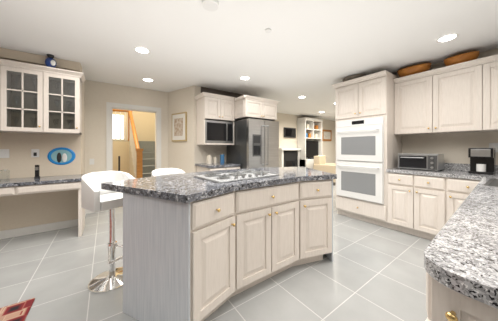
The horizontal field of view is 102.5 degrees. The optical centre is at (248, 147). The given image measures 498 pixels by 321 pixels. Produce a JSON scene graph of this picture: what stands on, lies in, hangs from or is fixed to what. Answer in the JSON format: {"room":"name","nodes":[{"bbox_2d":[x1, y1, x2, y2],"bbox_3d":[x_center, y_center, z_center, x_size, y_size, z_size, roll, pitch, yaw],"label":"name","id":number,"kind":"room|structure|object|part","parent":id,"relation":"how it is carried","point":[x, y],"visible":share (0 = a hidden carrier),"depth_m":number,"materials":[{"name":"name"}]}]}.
{"room":"kitchen","nodes":[
{"label":"kitchen","id":0,"kind":"room"},
{"bbox_2d":[0,132,81,230],"bbox_3d":[-4.304,-0.025,2.126,3.880,2.520,0.130,0,0,-36],"label":"wall","id":1,"kind":"structure","parent":0,"point":[21,211],"depth_m":2.91,"materials":[{"name":"paint"}]},
{"bbox_2d":[0,149,8,157],"bbox_3d":[-3.351,0.075,2.719,0.120,0.120,0.014,0,0,-36],"label":"light switch","id":2,"kind":"object","parent":1,"relation":"attached to","point":[4,153],"visible":1,"depth_m":2.73,"materials":[{"name":"white plastic"}]},
{"bbox_2d":[0,63,11,131],"bbox_3d":[-3.353,-0.635,2.517,0.486,0.840,0.339,0,0,-36],"label":"upper cabinet","id":3,"kind":"object","parent":1,"relation":"attached to","point":[3,66],"depth_m":2.51,"materials":[{"name":"beige wood"}]},
{"bbox_2d":[8,63,47,133],"bbox_3d":[-3.044,-0.635,2.738,0.486,0.840,0.339,0,0,-36],"label":"upper cabinet","id":4,"kind":"object","parent":1,"relation":"attached to","point":[34,98],"depth_m":2.71,"materials":[{"name":"beige wood"}]},
{"bbox_2d":[45,54,56,67],"bbox_3d":[-2.750,-1.232,2.773,0.120,0.250,0.105,0,0,-36],"label":"vase","id":5,"kind":"object","parent":4,"relation":"on","point":[50,61],"visible":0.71,"depth_m":2.75,"materials":[{"name":"blue ceramic"}]},
{"bbox_2d":[31,149,38,156],"bbox_3d":[-3.097,0.075,2.898,0.080,0.120,0.019,0,0,-36],"label":"outlet","id":6,"kind":"object","parent":1,"relation":"attached to","point":[34,152],"visible":1,"depth_m":2.89,"materials":[{"name":"white plastic"}]},
{"bbox_2d":[0,209,105,238],"bbox_3d":[-3.812,1.180,2.805,5.270,0.110,0.700,0,0,-36],"label":"baseboard","id":7,"kind":"structure","parent":1,"relation":"attached to","point":[11,233],"depth_m":2.92,"materials":[{"name":"white wood"}]},
{"bbox_2d":[47,147,75,164],"bbox_3d":[-2.867,0.125,3.062,0.320,0.272,0.020,0,0,-36],"label":"plate","id":8,"kind":"object","parent":1,"relation":"attached to","point":[61,156],"visible":1,"depth_m":3.06,"materials":[{"name":"teal ceramic"}]},
{"bbox_2d":[48,71,83,134],"bbox_3d":[-2.757,-0.635,2.944,0.434,0.840,0.339,0,0,-36],"label":"upper cabinet","id":9,"kind":"object","parent":1,"relation":"attached to","point":[64,90],"depth_m":2.93,"materials":[{"name":"beige wood"}]},
{"bbox_2d":[82,72,84,173],"bbox_3d":[-2.973,-0.025,3.498,0.120,2.520,0.550,0,0,-36],"label":"wall","id":10,"kind":"structure","parent":0,"point":[83,128],"depth_m":3.54,"materials":[{"name":"paint"}]},
{"bbox_2d":[85,80,167,173],"bbox_3d":[-2.551,-0.025,4.213,1.640,2.520,0.120,0,0,-36],"label":"wall","id":11,"kind":"structure","parent":0,"point":[98,95],"depth_m":3.92,"materials":[{"name":"paint"}]},
{"bbox_2d":[106,102,160,210],"bbox_3d":[-2.435,0.165,4.284,1.010,2.140,0.141,0,0,-36],"label":"door frame","id":12,"kind":"structure","parent":11,"relation":"attached to","point":[110,106],"depth_m":4.13,"materials":[{"name":"white wood"}]},
{"bbox_2d":[113,111,154,140],"bbox_3d":[-4.234,-1.065,7.361,2.050,4.600,0.100,0,0,-36],"label":"wall","id":13,"kind":"structure","parent":0,"point":[144,122],"depth_m":7.48,"materials":[{"name":"beige paint"}]},
{"bbox_2d":[113,114,123,138],"bbox_3d":[-4.629,-0.740,7.010,0.400,0.850,0.009,0,0,-36],"label":"window","id":14,"kind":"structure","parent":13,"relation":"in","point":[118,126],"depth_m":7.03,"materials":[{"name":"white glass"}]},
{"bbox_2d":[168,86,200,172],"bbox_3d":[-1.496,-0.025,4.435,1.060,2.520,0.203,0,0,37],"label":"wall","id":15,"kind":"structure","parent":0,"point":[185,156],"depth_m":4.29,"materials":[{"name":"paint"}]},
{"bbox_3d":[-1.528,-0.455,4.367,0.500,0.620,0.032,0,0,34],"label":"picture frame in the hall","id":16,"kind":"part","parent":15,"relation":"part of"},
{"bbox_2d":[0,182,431,320],"bbox_3d":[1.157,1.285,3.536,14.400,0.100,10.800,0,0,-36],"label":"floor","id":17,"kind":"structure","parent":0,"point":[372,272],"depth_m":1.86,"materials":[{"name":"grey tile"}]},
{"bbox_2d":[0,298,34,320],"bbox_3d":[-2.107,1.229,0.305,2.130,0.012,1.750,0,0,-36],"label":"rug","id":18,"kind":"object","parent":17,"relation":"on","point":[18,311],"visible":1,"depth_m":1.50,"materials":[{"name":"red fabric"}]},
{"bbox_2d":[0,174,84,236],"bbox_3d":[-4.013,0.828,1.876,3.840,0.815,0.573,0,0,-36],"label":"built-in desk","id":19,"kind":"object","parent":17,"relation":"on","point":[19,186],"visible":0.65,"depth_m":2.62,"materials":[{"name":"wood"}]},
{"bbox_2d":[0,169,9,180],"bbox_3d":[-3.082,0.345,2.516,0.100,0.150,0.097,0,0,-36],"label":"basket","id":20,"kind":"object","parent":19,"relation":"on","point":[1,170],"visible":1,"depth_m":2.51,"materials":[{"name":"silver metal"}]},
{"bbox_2d":[34,165,39,178],"bbox_3d":[-2.929,0.327,2.767,0.050,0.184,0.050,0,0,-36],"label":"cordless phone","id":21,"kind":"object","parent":19,"relation":"on","point":[37,171],"visible":1,"depth_m":2.76,"materials":[{"name":"grey plastic"}]},
{"bbox_2d":[81,171,134,293],"bbox_3d":[-1.271,0.734,1.868,0.435,1.003,0.400,0,0,32],"label":"bar stool","id":22,"kind":"object","parent":17,"relation":"on","point":[95,197],"visible":0.83,"depth_m":1.82,"materials":[{"name":"white leather"}]},
{"bbox_2d":[152,168,184,175],"bbox_3d":[-0.985,0.754,2.527,0.400,0.963,0.435,0,0,-41],"label":"bar stool","id":23,"kind":"object","parent":17,"relation":"on","point":[163,171],"visible":0.02,"depth_m":2.66,"materials":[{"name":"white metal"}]},
{"bbox_2d":[195,162,240,171],"bbox_3d":[-0.627,0.777,4.050,0.698,0.915,0.682,0,0,-36],"label":"base cabinet","id":24,"kind":"object","parent":17,"relation":"on","point":[202,167],"visible":0.06,"depth_m":3.88,"materials":[{"name":"beige wood"}]},
{"bbox_2d":[207,155,211,163],"bbox_3d":[-0.802,0.232,4.038,0.100,0.174,0.097,0,0,-36],"label":"jar","id":25,"kind":"object","parent":24,"relation":"on","point":[209,159],"visible":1,"depth_m":4.00,"materials":[{"name":"beige ceramic"}]},
{"bbox_2d":[220,153,223,162],"bbox_3d":[-0.560,0.217,4.199,0.090,0.204,0.088,0,0,-36],"label":"jar","id":26,"kind":"object","parent":24,"relation":"on","point":[221,157],"visible":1,"depth_m":4.17,"materials":[{"name":"blue"}]},
{"bbox_2d":[123,179,332,320],"bbox_3d":[0.045,0.785,2.015,2.212,0.900,0.776,0,0,-36],"label":"kitchen island","id":27,"kind":"object","parent":17,"relation":"on","point":[200,246],"depth_m":1.46,"materials":[{"name":"beige wood"}]},
{"bbox_2d":[101,167,336,214],"bbox_3d":[-0.042,0.309,2.136,2.478,0.049,1.120,0,0,-36],"label":"island countertop","id":28,"kind":"structure","parent":27,"relation":"on","point":[147,193],"depth_m":1.62,"materials":[{"name":"grey stone"}]},
{"bbox_2d":[227,118,278,168],"bbox_3d":[0.087,0.335,4.364,0.795,1.800,0.926,0,0,-36],"label":"refrigerator","id":29,"kind":"object","parent":17,"relation":"on","point":[256,143],"visible":0.56,"depth_m":4.01,"materials":[{"name":"grey metal"}]},
{"bbox_2d":[279,148,300,166],"bbox_3d":[1.585,0.620,7.377,1.070,1.230,0.450,0,0,-36],"label":"fireplace","id":30,"kind":"object","parent":17,"relation":"on","point":[288,157],"visible":0.52,"depth_m":7.45,"materials":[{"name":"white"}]},
{"bbox_2d":[297,117,322,168],"bbox_3d":[2.461,0.035,8.005,1.075,2.400,0.450,0,0,-36],"label":"shelf unit","id":31,"kind":"object","parent":17,"relation":"on","point":[309,137],"visible":0.81,"depth_m":7.82,"materials":[{"name":"white wood"}]},
{"bbox_2d":[313,155,335,181],"bbox_3d":[2.859,0.760,7.165,0.820,0.950,0.940,0,0,34],"label":"armchair","id":32,"kind":"object","parent":17,"relation":"on","point":[320,164],"visible":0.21,"depth_m":6.94,"materials":[{"name":"beige fabric"}]},
{"bbox_2d":[332,70,401,227],"bbox_3d":[2.051,0.030,3.552,0.726,2.410,0.885,0,0,-36],"label":"tall cabinet","id":33,"kind":"object","parent":17,"relation":"on","point":[368,145],"visible":1,"depth_m":3.27,"materials":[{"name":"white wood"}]},
{"bbox_2d":[342,74,365,81],"bbox_3d":[1.904,-1.226,3.627,0.317,0.100,0.400,0,0,-36],"label":"bowl","id":34,"kind":"object","parent":33,"relation":"on","point":[350,77],"visible":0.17,"depth_m":3.51,"materials":[{"name":"grey"}]},
{"bbox_2d":[425,283,497,320],"bbox_3d":[0.952,0.800,0.541,0.619,0.870,0.610,0,0,-36],"label":"base cabinet","id":35,"kind":"object","parent":17,"relation":"on","point":[441,304],"depth_m":0.55,"materials":[{"name":"beige wood"}]},
{"bbox_2d":[386,168,497,310],"bbox_3d":[1.728,0.342,1.724,3.378,0.044,1.708,0,0,-36],"label":"countertop","id":36,"kind":"structure","parent":35,"relation":"on","point":[457,211],"depth_m":1.06,"materials":[{"name":"grey stone"}]},
{"bbox_2d":[398,153,443,170],"bbox_3d":[2.549,0.202,2.982,0.382,0.235,0.460,0,0,-36],"label":"toaster oven","id":37,"kind":"object","parent":36,"relation":"on","point":[425,161],"visible":1,"depth_m":2.86,"materials":[{"name":"metal"}]},
{"bbox_2d":[468,148,495,174],"bbox_3d":[2.946,0.160,2.529,0.304,0.320,0.200,0,0,-36],"label":"coffee maker","id":38,"kind":"object","parent":36,"relation":"on","point":[482,160],"visible":1,"depth_m":2.47,"materials":[{"name":"black plastic"}]},
{"bbox_2d":[201,87,242,162],"bbox_3d":[-0.442,-0.025,4.669,1.480,2.520,0.135,0,0,-36],"label":"wall","id":39,"kind":"structure","parent":0,"point":[213,151],"depth_m":4.38,"materials":[{"name":"paint"}]},
{"bbox_2d":[195,92,235,144],"bbox_3d":[-0.699,-0.560,4.140,0.715,0.990,0.453,0,0,-36],"label":"upper cabinet","id":40,"kind":"object","parent":39,"relation":"attached to","point":[214,107],"visible":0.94,"depth_m":3.97,"materials":[{"name":"beige wood"}]},
{"bbox_2d":[205,120,232,142],"bbox_3d":[-0.674,-0.321,4.144,0.620,0.438,0.398,0,0,-36],"label":"microwave","id":41,"kind":"object","parent":40,"relation":"in","point":[218,131],"visible":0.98,"depth_m":4.00,"materials":[{"name":"grey metal"}]},
{"bbox_2d":[234,95,279,120],"bbox_3d":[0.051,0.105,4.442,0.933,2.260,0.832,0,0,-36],"label":"upper cabinet","id":42,"kind":"object","parent":39,"relation":"attached to","point":[250,107],"visible":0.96,"depth_m":4.09,"materials":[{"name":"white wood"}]},
{"bbox_2d":[0,0,497,120],"bbox_3d":[1.792,-1.335,2.650,14.400,0.100,8.620,0,0,-36],"label":"ceiling","id":43,"kind":"structure","parent":0,"point":[312,51],"depth_m":2.37,"materials":[{"name":"white paint"}]},
{"bbox_2d":[0,48,81,71],"bbox_3d":[-4.151,-1.224,2.008,3.790,0.119,0.239,0,0,-36],"label":"ceiling soffit","id":44,"kind":"structure","parent":43,"relation":"attached to","point":[20,56],"depth_m":2.73,"materials":[{"name":"paint"}]},
{"bbox_2d":[134,47,150,53],"bbox_3d":[-1.401,-1.282,2.625,0.198,0.005,0.198,0,0,-45],"label":"recessed light","id":45,"kind":"object","parent":43,"relation":"in","point":[142,50],"depth_m":2.63,"materials":[{"name":"white"}]},
{"bbox_2d":[142,78,153,81],"bbox_3d":[-1.906,-1.282,3.776,0.198,0.005,0.198,0,0,-45],"label":"recessed light","id":46,"kind":"object","parent":43,"relation":"in","point":[145,79],"depth_m":3.79,"materials":[{"name":"white"}]},
{"bbox_2d":[240,76,249,79],"bbox_3d":[-0.074,-1.282,3.674,0.198,0.005,0.198,0,0,9],"label":"recessed light","id":47,"kind":"object","parent":43,"relation":"in","point":[242,78],"depth_m":3.69,"materials":[{"name":"white"}]},
{"bbox_2d":[436,34,459,42],"bbox_3d":[2.313,-1.282,2.334,0.198,0.005,0.198,0,0,-45],"label":"recessed light","id":48,"kind":"object","parent":43,"relation":"in","point":[446,38],"depth_m":2.34,"materials":[{"name":"white"}]},
{"bbox_2d":[275,113,335,162],"bbox_3d":[2.284,-0.025,8.230,7.100,2.520,0.120,0,0,-36],"label":"wall","id":49,"kind":"structure","parent":0,"point":[290,121],"depth_m":7.86,"materials":[{"name":"paint"}]},
{"bbox_2d":[284,127,295,137],"bbox_3d":[1.555,-0.580,7.599,0.620,0.370,0.052,0,0,-36],"label":"television","id":50,"kind":"object","parent":49,"relation":"attached to","point":[289,132],"depth_m":7.55,"materials":[{"name":"grey"}]},
{"bbox_2d":[322,129,331,140],"bbox_3d":[3.508,-0.565,9.011,0.700,0.500,0.032,0,0,-36],"label":"framed picture","id":51,"kind":"object","parent":49,"relation":"attached to","point":[326,135],"visible":0.89,"depth_m":8.97,"materials":[{"name":"brown wood"}]},
{"bbox_2d":[394,48,497,164],"bbox_3d":[3.687,-0.025,1.996,0.120,2.520,5.350,0,0,-36],"label":"wall","id":52,"kind":"structure","parent":0,"point":[452,147],"depth_m":2.92,"materials":[{"name":"paint"}]},
{"bbox_2d":[394,62,472,134],"bbox_3d":[2.749,-0.631,2.901,0.349,0.832,0.984,0,0,-36],"label":"upper cabinet","id":53,"kind":"object","parent":52,"relation":"attached to","point":[459,98],"depth_m":2.79,"materials":[{"name":"beige wood"}]},
{"bbox_2d":[397,63,430,76],"bbox_3d":[2.565,-1.187,3.117,0.310,0.177,0.420,0,0,-36],"label":"bowl","id":54,"kind":"object","parent":53,"relation":"on","point":[415,69],"visible":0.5,"depth_m":3.00,"materials":[{"name":"brown wood"}]},
{"bbox_2d":[444,51,479,65],"bbox_3d":[2.863,-1.180,2.703,0.268,0.163,0.340,0,0,-36],"label":"bowl","id":55,"kind":"object","parent":53,"relation":"on","point":[464,57],"visible":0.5,"depth_m":2.62,"materials":[{"name":"brown wood"}]},
{"bbox_2d":[439,163,497,170],"bbox_3d":[3.086,0.270,2.696,0.038,0.099,1.708,0,0,-36],"label":"backsplash","id":56,"kind":"structure","parent":52,"relation":"attached to","point":[447,166],"depth_m":2.84,"materials":[{"name":"grey stone"}]},
{"bbox_2d":[473,58,497,131],"bbox_3d":[3.268,-0.631,2.176,0.349,0.832,1.044,0,0,-36],"label":"upper cabinet","id":57,"kind":"object","parent":52,"relation":"attached to","point":[485,74],"depth_m":2.43,"materials":[{"name":"beige wood"}]},
{"bbox_2d":[489,143,497,151],"bbox_3d":[3.178,-0.005,2.597,0.007,0.120,0.080,0,0,-36],"label":"electrical outlet plate","id":58,"kind":"object","parent":52,"relation":"attached to","point":[493,145],"visible":0.67,"depth_m":2.59,"materials":[{"name":"white plastic"}]},
{"bbox_3d":[-3.255,1.229,5.891,1.930,0.012,3.430,0,0,-36],"label":"floor","id":59,"kind":"structure","parent":0,"visible":0},
{"bbox_2d":[118,156,121,171],"bbox_3d":[-2.942,0.704,4.535,0.180,1.038,0.200,0,0,-36],"label":"vacuum","id":60,"kind":"object","parent":59,"relation":"on","point":[119,163],"visible":0.12,"depth_m":4.54,"materials":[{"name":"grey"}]},
{"bbox_2d":[113,109,154,178],"bbox_3d":[-3.311,-0.059,5.969,1.920,2.562,3.230,0,0,-36],"label":"stairs","id":61,"kind":"structure","parent":59,"relation":"on","point":[137,158],"depth_m":6.12,"materials":[{"name":"carpet"}]}
]}

